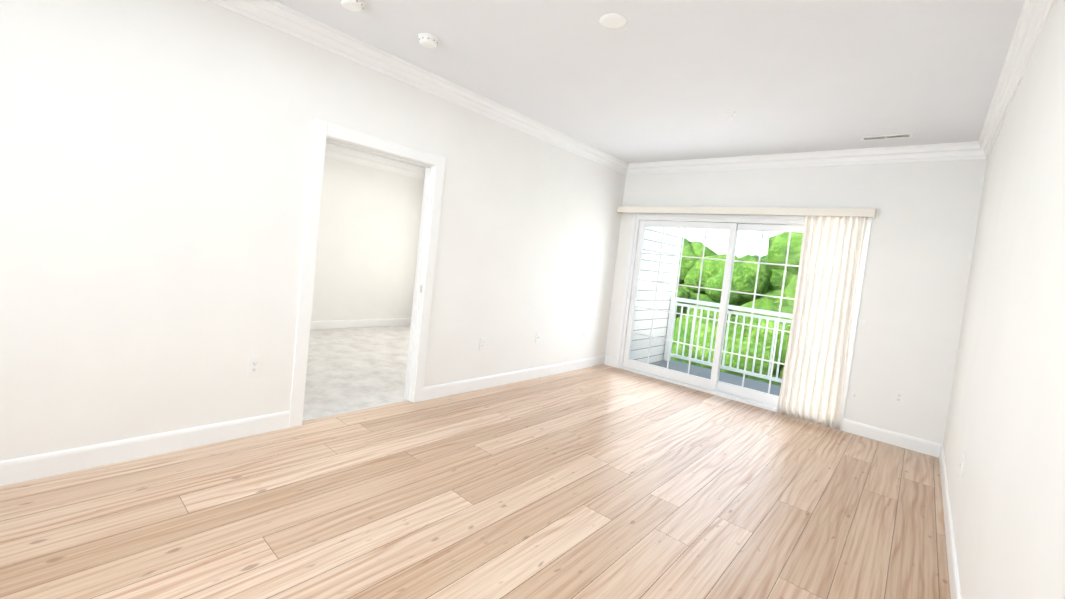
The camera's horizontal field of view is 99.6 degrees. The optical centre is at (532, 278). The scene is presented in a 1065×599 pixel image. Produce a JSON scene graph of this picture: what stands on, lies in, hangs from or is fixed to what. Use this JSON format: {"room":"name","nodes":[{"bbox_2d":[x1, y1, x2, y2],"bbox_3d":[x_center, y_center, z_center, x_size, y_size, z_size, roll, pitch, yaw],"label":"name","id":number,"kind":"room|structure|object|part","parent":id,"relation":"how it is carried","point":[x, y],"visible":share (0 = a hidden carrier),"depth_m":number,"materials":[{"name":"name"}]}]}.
{"room":"empty living room","nodes":[
{"label":"empty living room","id":0,"kind":"room"},
{"bbox_2d":[0,0,625,460],"bbox_3d":[-1.412,-0.319,3.333,0.120,2.740,8.004,9,4,41],"label":"wall","id":1,"kind":"structure","parent":0,"point":[154,166],"depth_m":2.64,"materials":[{"name":"paint"}]},
{"bbox_2d":[0,411,289,485],"bbox_3d":[-2.876,0.917,1.780,0.014,0.120,3.587,9,4,41],"label":"baseboard","id":2,"kind":"structure","parent":1,"relation":"attached to","point":[26,468],"depth_m":2.50,"materials":[{"name":"white wood"}]},
{"bbox_2d":[247,357,260,375],"bbox_3d":[-1.812,0.574,2.931,0.010,0.116,0.072,9,4,41],"label":"electrical outlet","id":3,"kind":"object","parent":1,"relation":"attached to","point":[254,365],"visible":1,"depth_m":2.93,"materials":[{"name":"white plastic"}]},
{"bbox_2d":[289,119,445,427],"bbox_3d":[-1.276,-0.008,3.540,0.156,2.132,1.102,9,4,41],"label":"door frame","id":4,"kind":"structure","parent":1,"relation":"attached to","point":[322,130],"depth_m":3.44,"materials":[{"name":"white wood"}]},
{"bbox_2d":[206,0,629,174],"bbox_3d":[-1.226,-1.602,3.177,0.075,0.135,7.684,9,4,41],"label":"crown molding","id":5,"kind":"structure","parent":1,"relation":"attached to","point":[278,16],"depth_m":3.41,"materials":[{"name":"white wood"}]},
{"bbox_2d":[479,338,485,349],"bbox_3d":[-0.493,0.644,4.440,0.010,0.116,0.072,9,4,41],"label":"electrical outlet","id":6,"kind":"object","parent":1,"relation":"attached to","point":[482,344],"visible":1,"depth_m":4.43,"materials":[{"name":"white plastic"}]},
{"bbox_2d":[422,356,607,400],"bbox_3d":[0.023,1.072,5.076,0.040,0.120,2.995,9,4,41],"label":"baseboard","id":7,"kind":"structure","parent":1,"relation":"attached to","point":[452,388],"depth_m":4.73,"materials":[{"name":"white wood"}]},
{"bbox_2d":[535,332,540,342],"bbox_3d":[0.062,0.663,5.072,0.012,0.116,0.072,9,4,41],"label":"electrical outlet","id":8,"kind":"object","parent":1,"relation":"attached to","point":[537,338],"visible":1,"depth_m":5.07,"materials":[{"name":"white plastic"}]},
{"bbox_2d":[302,325,410,420],"bbox_3d":[-2.296,0.934,5.069,3.320,0.097,5.040,9,4,41],"label":"floor","id":9,"kind":"structure","parent":0,"point":[353,369],"depth_m":4.72,"materials":[{"name":"beige carpet"}]},
{"bbox_2d":[311,156,423,320],"bbox_3d":[-3.337,-0.657,6.053,0.120,2.740,5.040,9,4,41],"label":"wall","id":10,"kind":"structure","parent":0,"point":[368,240],"depth_m":6.87,"materials":[{"name":"paint"}]},
{"bbox_2d":[310,318,410,329],"bbox_3d":[-3.427,0.651,6.071,0.014,0.120,4.800,9,4,41],"label":"baseboard","id":11,"kind":"structure","parent":10,"relation":"attached to","point":[333,324],"depth_m":6.92,"materials":[{"name":"white wood"}]},
{"bbox_2d":[325,143,424,179],"bbox_3d":[-3.130,-1.802,5.925,0.100,0.170,4.800,9,4,41],"label":"crown molding","id":12,"kind":"structure","parent":10,"relation":"attached to","point":[332,151],"depth_m":6.76,"materials":[{"name":"white paint"}]},
{"bbox_2d":[326,141,425,168],"bbox_3d":[-1.981,-1.775,4.919,3.140,0.119,4.800,9,4,41],"label":"ceiling","id":13,"kind":"structure","parent":0,"point":[374,154],"depth_m":6.64,"materials":[{"name":"paint"}]},
{"bbox_2d":[0,364,950,598],"bbox_3d":[-0.202,1.296,2.200,3.654,0.100,8.004,9,4,41],"label":"floor","id":14,"kind":"structure","parent":0,"point":[604,481],"depth_m":2.40,"materials":[{"name":"beige wood"}]},
{"bbox_2d":[275,0,1024,162],"bbox_3d":[-1.135,-1.710,3.155,6.974,0.100,8.004,9,4,41],"label":"ceiling","id":15,"kind":"structure","parent":0,"point":[659,80],"depth_m":2.97,"materials":[{"name":"paint"}]},
{"bbox_2d":[340,0,364,11],"bbox_3d":[-1.052,-1.601,2.618,0.144,0.047,0.144,9,4,41],"label":"smoke detector","id":16,"kind":"object","parent":15,"relation":"attached to","point":[355,5],"visible":1,"depth_m":2.60,"materials":[{"name":"white plastic"}]},
{"bbox_2d":[418,33,439,47],"bbox_3d":[-0.694,-1.581,3.002,0.144,0.047,0.144,9,4,41],"label":"smoke detector","id":17,"kind":"object","parent":15,"relation":"attached to","point":[427,40],"visible":1,"depth_m":2.96,"materials":[{"name":"white plastic"}]},
{"bbox_2d":[599,13,626,28],"bbox_3d":[0.457,-1.452,2.546,0.156,0.014,0.156,9,4,41],"label":"cover plate","id":18,"kind":"object","parent":15,"relation":"attached to","point":[613,21],"visible":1,"depth_m":2.53,"materials":[{"name":"white plastic"}]},
{"bbox_2d":[727,112,734,118],"bbox_3d":[1.661,-1.364,3.763,0.064,0.047,0.064,9,4,41],"label":"sprinkler","id":19,"kind":"object","parent":15,"relation":"attached to","point":[730,114],"visible":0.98,"depth_m":3.76,"materials":[{"name":"white plastic"}]},
{"bbox_2d":[860,133,912,140],"bbox_3d":[3.092,-1.238,3.933,0.360,0.006,0.115,9,4,41],"label":"ceiling vent","id":20,"kind":"object","parent":15,"relation":"in","point":[892,136],"visible":0.98,"depth_m":3.92,"materials":[{"name":"white plastic"}]},
{"bbox_2d":[605,159,986,443],"bbox_3d":[2.495,0.018,5.088,3.714,2.740,0.200,9,4,41],"label":"wall","id":21,"kind":"structure","parent":0,"point":[918,262],"depth_m":4.19,"materials":[{"name":"paint"}]},
{"bbox_2d":[615,213,871,430],"bbox_3d":[2.236,0.312,5.250,2.560,2.085,0.156,9,4,41],"label":"door","id":22,"kind":"structure","parent":21,"relation":"in","point":[733,224],"depth_m":5.26,"materials":[{"name":"plastic"}]},
{"bbox_3d":[1.778,0.265,5.603,1.227,1.955,0.080,9,4,41],"label":"panel","id":23,"kind":"part","parent":22,"relation":"part of","materials":[{"name":"plastic"}]},
{"bbox_3d":[2.687,0.397,4.896,1.227,1.955,0.038,9,4,41],"label":"panel","id":24,"kind":"part","parent":22,"relation":"part of","materials":[{"name":"plastic"}]},
{"bbox_2d":[617,206,876,218],"bbox_3d":[2.206,-0.769,5.148,2.763,0.080,0.145,9,4,41],"label":"valance headrail","id":25,"kind":"object","parent":21,"relation":"attached to","point":[862,212],"visible":1,"depth_m":4.85,"materials":[{"name":"plastic"}]},
{"bbox_2d":[776,216,866,429],"bbox_3d":[2.880,0.396,4.494,0.559,2.106,0.071,9,4,41],"label":"vertical blinds","id":26,"kind":"object","parent":25,"relation":"hanging from","point":[813,381],"visible":1,"depth_m":4.49,"materials":[{"name":"fabric"}]},
{"bbox_2d":[630,141,973,174],"bbox_3d":[2.542,-1.279,4.923,3.270,0.135,0.075,9,4,41],"label":"crown molding","id":27,"kind":"structure","parent":21,"relation":"attached to","point":[958,150],"depth_m":4.57,"materials":[{"name":"white wood"}]},
{"bbox_2d":[842,419,939,456],"bbox_3d":[3.304,1.469,4.171,0.710,0.120,0.014,9,4,41],"label":"baseboard","id":28,"kind":"structure","parent":21,"relation":"attached to","point":[927,447],"depth_m":4.16,"materials":[{"name":"white wood"}]},
{"bbox_2d":[893,391,904,404],"bbox_3d":[3.368,1.095,4.134,0.072,0.116,0.010,9,4,41],"label":"electrical outlet","id":29,"kind":"object","parent":21,"relation":"attached to","point":[898,397],"visible":1,"depth_m":4.13,"materials":[{"name":"white plastic"}]},
{"bbox_2d":[943,0,1064,598],"bbox_3d":[1.202,0.080,0.896,0.120,2.740,7.804,9,4,41],"label":"wall","id":30,"kind":"structure","parent":0,"point":[1005,430],"depth_m":1.62,"materials":[{"name":"paint"}]},
{"bbox_2d":[936,444,961,598],"bbox_3d":[1.051,1.376,1.048,0.014,0.120,7.684,9,4,41],"label":"baseboard","id":31,"kind":"structure","parent":30,"relation":"attached to","point":[955,591],"depth_m":2.51,"materials":[{"name":"white wood"}]},
{"bbox_2d":[960,453,964,476],"bbox_3d":[2.363,1.026,2.474,0.012,0.116,0.072,9,4,41],"label":"electrical outlet","id":32,"kind":"object","parent":30,"relation":"attached to","point":[962,464],"visible":1,"depth_m":2.45,"materials":[{"name":"white plastic"}]},
{"bbox_2d":[974,0,1056,158],"bbox_3d":[1.308,-1.221,0.943,0.075,0.135,7.684,9,4,41],"label":"crown molding","id":33,"kind":"structure","parent":30,"relation":"attached to","point":[1028,32],"depth_m":2.43,"materials":[{"name":"white wood"}]},
{"label":"outside","id":34,"kind":"structure","parent":0,"visible":0},
{"bbox_2d":[649,359,780,395],"bbox_3d":[2.640,1.508,5.866,3.600,0.238,1.266,9,4,41],"label":"balcony slab","id":35,"kind":"object","parent":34,"point":[731,379],"depth_m":6.28,"materials":[{"name":"grey concrete"}]},
{"bbox_2d":[663,297,791,382],"bbox_3d":[3.062,0.918,6.153,2.550,0.997,0.090,9,4,41],"label":"balcony railing","id":36,"kind":"object","parent":35,"relation":"on","point":[733,307],"depth_m":6.40,"materials":[{"name":"metal"}]},
{"bbox_3d":[28.424,5.730,38.120,120.000,0.200,84.016,9,4,41],"label":"ground","id":37,"kind":"structure","parent":34,"visible":0},
{"bbox_2d":[630,226,678,362],"bbox_3d":[1.445,0.997,6.882,0.770,6.400,1.186,9,4,41],"label":"wall","id":38,"kind":"structure","parent":37,"relation":"on","point":[645,299],"depth_m":6.51,"materials":[{"name":"white wood"}]},
{"bbox_2d":[663,228,682,358],"bbox_3d":[2.071,1.055,7.073,0.105,6.400,0.110,9,4,41],"label":"board","id":39,"kind":"object","parent":38,"relation":"attached to","point":[677,262],"depth_m":6.95,"materials":[{"name":"paint"}]},
{"bbox_2d":[671,232,802,385],"bbox_3d":[7.602,1.570,14.194,22.500,8.140,14.676,9,4,41],"label":"tree","id":40,"kind":"object","parent":37,"relation":"on","point":[778,245],"depth_m":10.70,"materials":[{"name":"green plant"}]}
]}

